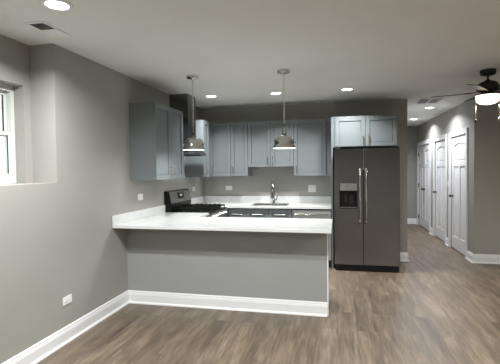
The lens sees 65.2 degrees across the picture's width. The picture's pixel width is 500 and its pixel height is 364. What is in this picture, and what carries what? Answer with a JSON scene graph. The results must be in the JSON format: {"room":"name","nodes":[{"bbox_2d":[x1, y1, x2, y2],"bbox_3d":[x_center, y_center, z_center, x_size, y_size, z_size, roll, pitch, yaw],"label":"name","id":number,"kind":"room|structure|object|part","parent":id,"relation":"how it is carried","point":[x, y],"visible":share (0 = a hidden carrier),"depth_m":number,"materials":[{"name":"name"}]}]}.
{"room":"kitchen","nodes":[
{"label":"kitchen","id":0,"kind":"room"},
{"bbox_2d":[0,34,202,363],"bbox_3d":[-2.025,0.151,2.482,0.413,2.558,9.156,0,2,13],"label":"wall","id":1,"kind":"structure","parent":0,"point":[58,238],"depth_m":3.38,"materials":[{"name":"paint"}]},
{"bbox_2d":[0,83,15,183],"bbox_3d":[-2.127,-0.377,2.788,0.080,0.814,1.045,0,2,13],"label":"window","id":2,"kind":"structure","parent":1,"relation":"in","point":[7,121],"depth_m":3.24,"materials":[{"name":"white plastic"}]},
{"bbox_3d":[-2.146,-0.545,2.787,0.004,0.313,0.913,0,2,13],"label":"pane","id":3,"kind":"part","parent":2,"relation":"part of","materials":[{"name":"clear glass"}]},
{"bbox_3d":[-2.146,-0.545,2.787,0.030,0.373,0.973,0,2,13],"label":"sash","id":4,"kind":"part","parent":2,"relation":"part of","materials":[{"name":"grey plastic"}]},
{"bbox_3d":[-2.107,-0.211,2.790,0.004,0.317,0.913,0,2,13],"label":"pane","id":5,"kind":"part","parent":2,"relation":"part of","materials":[{"name":"clear glass"}]},
{"bbox_3d":[-2.107,-0.211,2.790,0.027,0.377,0.973,0,2,13],"label":"sash","id":6,"kind":"part","parent":2,"relation":"part of","materials":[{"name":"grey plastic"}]},
{"bbox_2d":[2,290,128,363],"bbox_3d":[-2.075,1.403,1.213,0.030,0.140,6.572,0,2,13],"label":"baseboard","id":7,"kind":"structure","parent":1,"relation":"attached to","point":[34,354],"depth_m":3.42,"materials":[{"name":"white paint"}]},
{"bbox_2d":[63,294,71,305],"bbox_3d":[-1.596,1.032,3.421,0.008,0.070,0.115,0,2,13],"label":"outlet","id":8,"kind":"object","parent":1,"relation":"attached to","point":[68,299],"visible":1,"depth_m":3.42,"materials":[{"name":"white plastic"}]},
{"bbox_2d":[112,205,164,224],"bbox_3d":[-1.301,0.384,4.727,0.020,0.102,1.264,0,2,13],"label":"backsplash","id":9,"kind":"structure","parent":1,"relation":"attached to","point":[134,215],"depth_m":4.57,"materials":[{"name":"white stone"}]},
{"bbox_2d":[138,194,142,199],"bbox_3d":[-1.315,0.180,4.701,0.008,0.075,0.115,0,2,13],"label":"outlet","id":10,"kind":"object","parent":1,"relation":"attached to","point":[140,196],"visible":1,"depth_m":4.70,"materials":[{"name":"white plastic"}]},
{"bbox_2d":[129,102,183,180],"bbox_3d":[-1.110,-0.473,4.822,0.362,0.883,0.813,0,2,13],"label":"upper cabinet","id":11,"kind":"object","parent":1,"relation":"attached to","point":[155,129],"visible":1,"depth_m":4.46,"materials":[{"name":"blue paint"}]},
{"bbox_3d":[-1.023,-0.467,4.595,0.019,0.879,0.402,0,2,13],"label":"door","id":12,"kind":"part","parent":11,"relation":"part of","materials":[{"name":"blue paint"}]},
{"bbox_3d":[-0.935,-0.480,4.991,0.019,0.879,0.402,0,2,13],"label":"door","id":13,"kind":"part","parent":11,"relation":"part of","materials":[{"name":"blue paint"}]},
{"bbox_2d":[169,93,205,156],"bbox_3d":[-0.927,-0.811,5.644,0.363,0.863,0.720,0,2,13],"label":"range hood","id":14,"kind":"object","parent":1,"relation":"attached to","point":[181,102],"visible":0.52,"depth_m":5.50,"materials":[{"name":"silver metal"}]},
{"bbox_2d":[185,120,209,176],"bbox_3d":[-0.815,-0.521,6.198,0.342,0.883,0.300,0,2,13],"label":"upper cabinet","id":15,"kind":"object","parent":1,"relation":"attached to","point":[195,166],"visible":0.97,"depth_m":6.07,"materials":[{"name":"blue paint"}]},
{"bbox_3d":[-0.693,-0.522,6.171,0.019,0.879,0.292,0,2,13],"label":"door","id":16,"kind":"part","parent":15,"relation":"part of","materials":[{"name":"blue paint"}]},
{"bbox_2d":[127,229,326,301],"bbox_3d":[-0.291,0.912,4.224,2.209,0.884,0.110,0,2,13],"label":"wall","id":17,"kind":"structure","parent":0,"point":[268,265],"depth_m":4.15,"materials":[{"name":"paint"}]},
{"bbox_2d":[128,290,326,316],"bbox_3d":[-0.302,1.287,4.168,2.209,0.140,0.030,0,2,13],"label":"baseboard","id":18,"kind":"structure","parent":17,"relation":"attached to","point":[263,305],"depth_m":4.15,"materials":[{"name":"white paint"}]},
{"bbox_2d":[327,233,328,315],"bbox_3d":[0.792,0.908,3.982,0.012,0.884,0.112,0,2,13],"label":"trim","id":19,"kind":"structure","parent":17,"relation":"attached to","point":[327,233],"depth_m":3.94,"materials":[{"name":"white paint"}]},
{"bbox_2d":[0,0,499,126],"bbox_3d":[1.677,-1.276,3.888,7.242,0.120,13.840,0,2,13],"label":"ceiling","id":20,"kind":"structure","parent":0,"point":[413,51],"depth_m":3.34,"materials":[{"name":"paint"}]},
{"bbox_2d":[25,21,70,37],"bbox_3d":[-1.512,-1.144,2.943,0.150,0.009,0.310,0,2,13],"label":"ceiling vent","id":21,"kind":"object","parent":20,"relation":"in","point":[42,26],"visible":1,"depth_m":2.92,"materials":[{"name":"white metal"}]},
{"bbox_2d":[40,0,73,10],"bbox_3d":[-1.235,-1.133,2.505,0.196,0.010,0.196,0,2,13],"label":"recessed light","id":22,"kind":"object","parent":20,"relation":"in","point":[58,5],"visible":1,"depth_m":2.50,"materials":[{"name":"white paint"}]},
{"bbox_2d":[182,75,204,150],"bbox_3d":[-0.650,-0.786,4.472,0.258,0.844,0.258,0,2,13],"label":"pendant lamp","id":23,"kind":"object","parent":20,"relation":"hanging from","point":[193,143],"visible":1,"depth_m":4.41,"materials":[{"name":"silver metal"}]},
{"bbox_3d":[-0.652,-0.893,4.468,0.016,0.553,0.016,-2,2,-32],"label":"chain","id":24,"kind":"part","parent":23,"relation":"part of","materials":[{"name":"silver metal"}]},
{"bbox_3d":[-0.646,-0.438,4.483,0.258,0.139,0.258,0,2,13],"label":"lamp shade","id":25,"kind":"part","parent":23,"relation":"part of","materials":[{"name":"silver metal"}]},
{"bbox_2d":[205,95,217,97],"bbox_3d":[-0.566,-1.244,5.680,0.196,0.010,0.196,0,2,13],"label":"recessed light","id":26,"kind":"object","parent":20,"relation":"in","point":[209,96],"visible":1,"depth_m":5.70,"materials":[{"name":"white paint"}]},
{"bbox_2d":[269,92,282,94],"bbox_3d":[0.366,-1.249,5.511,0.196,0.010,0.196,0,2,13],"label":"recessed light","id":27,"kind":"object","parent":20,"relation":"in","point":[272,93],"visible":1,"depth_m":5.52,"materials":[{"name":"white paint"}]},
{"bbox_2d":[273,69,295,148],"bbox_3d":[0.371,-0.789,4.260,0.258,0.846,0.258,0,2,13],"label":"pendant lamp","id":28,"kind":"object","parent":20,"relation":"hanging from","point":[284,141],"visible":1,"depth_m":4.20,"materials":[{"name":"silver metal"}]},
{"bbox_3d":[0.370,-0.895,4.257,0.016,0.553,0.016,-2,2,-32],"label":"chain","id":29,"kind":"part","parent":28,"relation":"part of","materials":[{"name":"silver metal"}]},
{"bbox_3d":[0.375,-0.440,4.272,0.258,0.139,0.258,0,2,13],"label":"lamp shade","id":30,"kind":"part","parent":28,"relation":"part of","materials":[{"name":"silver metal"}]},
{"bbox_2d":[340,88,353,90],"bbox_3d":[1.312,-1.252,5.288,0.196,0.010,0.196,0,2,13],"label":"recessed light","id":31,"kind":"object","parent":20,"relation":"in","point":[341,89],"visible":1,"depth_m":5.30,"materials":[{"name":"white paint"}]},
{"bbox_2d":[415,98,443,103],"bbox_3d":[2.877,-1.303,6.285,0.340,0.008,0.440,0,2,13],"label":"ceiling vent","id":32,"kind":"object","parent":20,"relation":"in","point":[428,100],"visible":1,"depth_m":6.26,"materials":[{"name":"white metal"}]},
{"bbox_2d":[433,68,499,121],"bbox_3d":[2.641,-0.956,4.383,1.113,0.572,1.081,0,2,13],"label":"ceiling fan","id":33,"kind":"object","parent":20,"relation":"hanging from","point":[488,89],"visible":1,"depth_m":4.26,"materials":[{"name":"brown metal"}]},
{"bbox_3d":[2.376,-0.986,4.082,0.420,0.029,0.118,-2,3,-44],"label":"blade","id":34,"kind":"part","parent":33,"relation":"part of","materials":[{"name":"brown wood"}]},
{"bbox_3d":[2.641,-0.910,4.344,0.244,0.098,0.244,0,2,13],"label":"lamp shade","id":35,"kind":"part","parent":33,"relation":"part of","materials":[{"name":"white glass"}]},
{"bbox_2d":[37,224,499,363],"bbox_3d":[1.707,1.401,3.975,7.242,0.120,13.840,0,2,13],"label":"floor","id":36,"kind":"structure","parent":0,"point":[440,306],"depth_m":3.67,"materials":[{"name":"wood"}]},
{"bbox_2d":[164,189,227,216],"bbox_3d":[-0.731,0.713,5.654,0.729,1.200,0.760,0,2,13],"label":"gas range","id":37,"kind":"object","parent":36,"relation":"on","point":[179,200],"visible":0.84,"depth_m":5.49,"materials":[{"name":"black metal"}]},
{"bbox_3d":[-1.008,0.204,5.697,0.034,0.153,0.736,0,2,13],"label":"panel","id":38,"kind":"part","parent":37,"relation":"part of","materials":[{"name":"silver metal"}]},
{"bbox_2d":[175,207,225,213],"bbox_3d":[-0.716,0.406,5.639,0.567,0.023,0.756,0,2,13],"label":"cooktop","id":39,"kind":"object","parent":37,"relation":"in","point":[219,210],"depth_m":5.41,"materials":[{"name":"black metal"}]},
{"bbox_3d":[-0.447,0.465,5.582,0.042,0.093,0.756,0,2,13],"label":"control panel","id":40,"kind":"part","parent":37,"relation":"part of","materials":[{"name":"silver metal"}]},
{"bbox_2d":[228,208,245,216],"bbox_3d":[-0.142,0.839,6.443,0.300,0.883,0.655,0,2,13],"label":"base cabinet","id":41,"kind":"object","parent":36,"relation":"on","point":[232,212],"visible":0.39,"depth_m":6.15,"materials":[{"name":"blue paint"}]},
{"bbox_2d":[246,208,292,217],"bbox_3d":[0.354,0.837,6.333,0.715,0.883,0.655,0,2,13],"label":"base cabinet","id":42,"kind":"object","parent":36,"relation":"on","point":[250,212],"visible":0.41,"depth_m":6.04,"materials":[{"name":"blue paint"}]},
{"bbox_3d":[0.116,0.511,6.086,0.349,0.151,0.019,0,2,13],"label":"drawer","id":43,"kind":"part","parent":42,"relation":"part of","materials":[{"name":"grey paint"}]},
{"bbox_3d":[0.463,0.510,6.009,0.351,0.151,0.019,0,2,13],"label":"drawer","id":44,"kind":"part","parent":42,"relation":"part of","materials":[{"name":"grey paint"}]},
{"bbox_2d":[292,209,331,266],"bbox_3d":[0.991,0.840,6.175,0.577,0.872,0.649,0,2,13],"label":"dishwasher","id":45,"kind":"object","parent":36,"relation":"on","point":[297,213],"visible":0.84,"depth_m":5.89,"materials":[{"name":"grey metal"}]},
{"bbox_3d":[0.922,0.487,5.870,0.503,0.022,0.049,0,2,13],"label":"handle","id":46,"kind":"part","parent":45,"relation":"part of","materials":[{"name":"silver metal"}]},
{"bbox_2d":[328,233,328,262],"bbox_3d":[0.109,0.903,4.399,1.515,0.883,0.400,0,2,13],"label":"base cabinet","id":47,"kind":"object","parent":36,"relation":"on","point":[328,233],"visible":0.04,"depth_m":4.34,"materials":[{"name":"blue paint"}]},
{"bbox_2d":[112,205,331,232],"bbox_3d":[-0.210,0.395,4.485,2.256,0.132,1.264,0,2,13],"label":"countertop","id":48,"kind":"structure","parent":47,"relation":"on","point":[156,217],"depth_m":4.19,"materials":[{"name":"white stone"}]},
{"bbox_2d":[331,117,333,268],"bbox_3d":[1.285,0.154,6.095,0.024,2.243,0.669,0,2,13],"label":"panel","id":49,"kind":"object","parent":36,"relation":"on","point":[332,207],"visible":0.93,"depth_m":5.77,"materials":[{"name":"blue paint"}]},
{"bbox_2d":[334,146,399,271],"bbox_3d":[1.736,0.385,5.900,0.903,1.783,0.808,0,2,13],"label":"refrigerator","id":50,"kind":"object","parent":36,"relation":"on","point":[366,180],"visible":1,"depth_m":5.57,"materials":[{"name":"grey metal"}]},
{"bbox_3d":[1.423,0.358,5.655,0.399,1.670,0.060,0,2,13],"label":"door","id":51,"kind":"part","parent":50,"relation":"part of","materials":[{"name":"silver metal"}]},
{"bbox_3d":[1.419,0.072,5.639,0.239,0.104,0.052,0,2,13],"label":"control panel","id":52,"kind":"part","parent":50,"relation":"part of","materials":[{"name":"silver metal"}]},
{"bbox_3d":[1.565,0.200,5.555,0.032,0.808,0.074,0,2,13],"label":"handle","id":53,"kind":"part","parent":50,"relation":"part of","materials":[{"name":"silver metal"}]},
{"bbox_3d":[1.647,0.200,5.537,0.032,0.808,0.074,0,2,13],"label":"handle","id":54,"kind":"part","parent":50,"relation":"part of","materials":[{"name":"silver metal"}]},
{"bbox_3d":[1.867,0.356,5.556,0.498,1.670,0.060,0,2,13],"label":"door","id":55,"kind":"part","parent":50,"relation":"part of","materials":[{"name":"silver metal"}]},
{"bbox_3d":[-0.612,0.844,6.456,0.612,0.883,0.830,0,2,13],"label":"base cabinet","id":56,"kind":"object","parent":36,"relation":"on","visible":0},
{"bbox_2d":[191,196,330,208],"bbox_3d":[0.169,0.326,6.263,2.224,0.146,0.838,0,2,13],"label":"countertop","id":57,"kind":"structure","parent":56,"relation":"on","point":[296,202],"depth_m":6.53,"materials":[{"name":"white stone"}]},
{"bbox_2d":[250,203,289,205],"bbox_3d":[0.336,0.472,6.322,0.590,0.222,0.410,0,2,13],"label":"sink","id":58,"kind":"object","parent":57,"relation":"in","point":[255,204],"visible":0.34,"depth_m":6.47,"materials":[{"name":"silver metal"}]},
{"bbox_2d":[270,182,277,202],"bbox_3d":[0.399,0.179,6.468,0.101,0.361,0.229,0,2,13],"label":"faucet","id":59,"kind":"object","parent":57,"relation":"on","point":[272,195],"visible":0.98,"depth_m":6.46,"materials":[{"name":"silver metal"}]},
{"bbox_2d":[202,99,406,258],"bbox_3d":[0.636,-0.014,6.639,3.806,2.558,0.120,0,2,13],"label":"wall","id":60,"kind":"structure","parent":0,"point":[286,183],"depth_m":6.54,"materials":[{"name":"paint"}]},
{"bbox_2d":[209,123,230,175],"bbox_3d":[-0.468,-0.539,6.619,0.364,0.883,0.362,0,2,13],"label":"upper cabinet","id":61,"kind":"object","parent":60,"relation":"attached to","point":[219,133],"visible":0.94,"depth_m":6.49,"materials":[{"name":"blue paint"}]},
{"bbox_2d":[230,122,251,175],"bbox_3d":[-0.148,-0.540,6.548,0.290,0.883,0.362,0,2,13],"label":"upper cabinet","id":62,"kind":"object","parent":60,"relation":"attached to","point":[238,131],"visible":0.98,"depth_m":6.42,"materials":[{"name":"blue paint"}]},
{"bbox_2d":[191,196,330,203],"bbox_3d":[0.169,0.310,6.262,2.224,0.116,0.838,0,2,13],"label":"backsplash","id":63,"kind":"structure","parent":60,"relation":"attached to","point":[223,199],"depth_m":6.64,"materials":[{"name":"white stone"}]},
{"bbox_2d":[248,120,293,166],"bbox_3d":[0.357,-0.617,6.433,0.748,0.734,0.362,0,2,13],"label":"upper cabinet","id":64,"kind":"object","parent":60,"relation":"attached to","point":[262,135],"visible":0.93,"depth_m":6.30,"materials":[{"name":"blue paint"}]},
{"bbox_3d":[0.146,-0.611,6.342,0.370,0.730,0.019,0,2,13],"label":"door","id":65,"kind":"part","parent":64,"relation":"part of","materials":[{"name":"blue paint"}]},
{"bbox_3d":[0.511,-0.613,6.261,0.370,0.730,0.019,0,2,13],"label":"door","id":66,"kind":"part","parent":64,"relation":"part of","materials":[{"name":"blue paint"}]},
{"bbox_2d":[308,185,315,191],"bbox_3d":[1.029,0.108,6.490,0.125,0.118,0.010,0,2,13],"label":"outlet","id":67,"kind":"object","parent":60,"relation":"attached to","point":[311,188],"visible":1,"depth_m":6.49,"materials":[{"name":"white plastic"}]},
{"bbox_2d":[294,119,330,175],"bbox_3d":[1.010,-0.545,6.290,0.587,0.883,0.362,0,2,13],"label":"upper cabinet","id":68,"kind":"object","parent":60,"relation":"attached to","point":[312,152],"visible":0.94,"depth_m":6.16,"materials":[{"name":"blue paint"}]},
{"bbox_2d":[333,114,398,149],"bbox_3d":[1.732,-0.744,5.943,0.918,0.448,0.712,0,2,13],"label":"upper cabinet","id":69,"kind":"object","parent":60,"relation":"attached to","point":[371,131],"visible":0.98,"depth_m":5.64,"materials":[{"name":"blue paint"}]},
{"bbox_3d":[1.455,-0.731,5.688,0.425,0.424,0.019,0,2,13],"label":"door","id":70,"kind":"part","parent":69,"relation":"part of","materials":[{"name":"blue paint"}]},
{"bbox_3d":[1.875,-0.733,5.594,0.427,0.424,0.019,0,2,13],"label":"door","id":71,"kind":"part","parent":69,"relation":"part of","materials":[{"name":"blue paint"}]},
{"bbox_2d":[407,127,416,217],"bbox_3d":[3.972,-0.176,10.448,1.295,2.558,0.120,0,2,13],"label":"wall","id":72,"kind":"structure","parent":0,"point":[411,131],"depth_m":10.32,"materials":[{"name":"paint"}]},
{"bbox_2d":[407,218,416,223],"bbox_3d":[3.930,1.035,10.423,0.975,0.140,0.030,0,2,13],"label":"baseboard","id":73,"kind":"structure","parent":72,"relation":"attached to","point":[409,220],"depth_m":10.35,"materials":[{"name":"white paint"}]},
{"bbox_2d":[417,99,488,253],"bbox_3d":[4.019,-0.101,8.134,0.200,2.558,4.380,0,2,13],"label":"wall","id":74,"kind":"structure","parent":0,"point":[461,116],"depth_m":6.12,"materials":[{"name":"paint"}]},
{"bbox_2d":[418,144,428,230],"bbox_3d":[4.217,0.110,9.486,0.102,2.017,1.268,0,2,13],"label":"door","id":75,"kind":"structure","parent":74,"relation":"in","point":[423,154],"depth_m":9.49,"materials":[{"name":"white paint"}]},
{"bbox_2d":[417,139,430,232],"bbox_3d":[4.255,0.072,9.476,0.121,2.120,1.430,0,2,13],"label":"trim","id":76,"kind":"structure","parent":74,"relation":"attached to","point":[428,140],"depth_m":9.01,"materials":[{"name":"white paint"}]},
{"bbox_2d":[433,140,444,240],"bbox_3d":[3.888,0.162,8.004,0.102,2.017,0.850,0,2,13],"label":"door","id":77,"kind":"structure","parent":74,"relation":"in","point":[440,145],"depth_m":8.02,"materials":[{"name":"white paint"}]},
{"bbox_2d":[433,134,446,242],"bbox_3d":[3.927,0.124,7.998,0.121,2.120,1.020,0,2,13],"label":"trim","id":78,"kind":"structure","parent":74,"relation":"attached to","point":[444,136],"depth_m":7.67,"materials":[{"name":"white paint"}]},
{"bbox_2d":[416,220,472,262],"bbox_3d":[3.917,1.108,8.184,0.030,0.140,4.410,0,2,13],"label":"baseboard","id":79,"kind":"structure","parent":74,"relation":"attached to","point":[469,256],"depth_m":6.28,"materials":[{"name":"white paint"}]},
{"bbox_2d":[449,134,465,254],"bbox_3d":[3.621,0.204,6.804,0.102,2.017,0.870,0,2,13],"label":"door","id":80,"kind":"structure","parent":74,"relation":"in","point":[458,142],"depth_m":6.83,"materials":[{"name":"white paint"}]},
{"bbox_2d":[448,127,467,257],"bbox_3d":[3.660,0.166,6.798,0.121,2.120,1.040,0,2,13],"label":"trim","id":81,"kind":"structure","parent":74,"relation":"attached to","point":[464,130],"depth_m":6.38,"materials":[{"name":"white paint"}]},
{"bbox_2d":[488,101,499,254],"bbox_3d":[4.651,-0.032,5.813,2.041,2.558,0.120,0,2,13],"label":"wall","id":82,"kind":"structure","parent":0,"point":[494,114],"depth_m":5.96,"materials":[{"name":"paint"}]},
{"bbox_2d":[472,254,499,263],"bbox_3d":[4.536,1.179,5.804,2.271,0.140,0.030,0,2,13],"label":"baseboard","id":83,"kind":"structure","parent":82,"relation":"attached to","point":[477,258],"depth_m":6.00,"materials":[{"name":"white paint"}]},
{"bbox_3d":[2.917,-0.097,8.407,0.120,2.558,4.324,0,2,13],"label":"wall","id":84,"kind":"structure","parent":0,"visible":0},
{"bbox_2d":[400,252,408,261],"bbox_3d":[2.888,1.113,8.380,0.234,0.140,4.474,0,2,13],"label":"baseboard","id":85,"kind":"structure","parent":84,"relation":"attached to","point":[403,255],"depth_m":6.20,"materials":[{"name":"white paint"}]}
]}

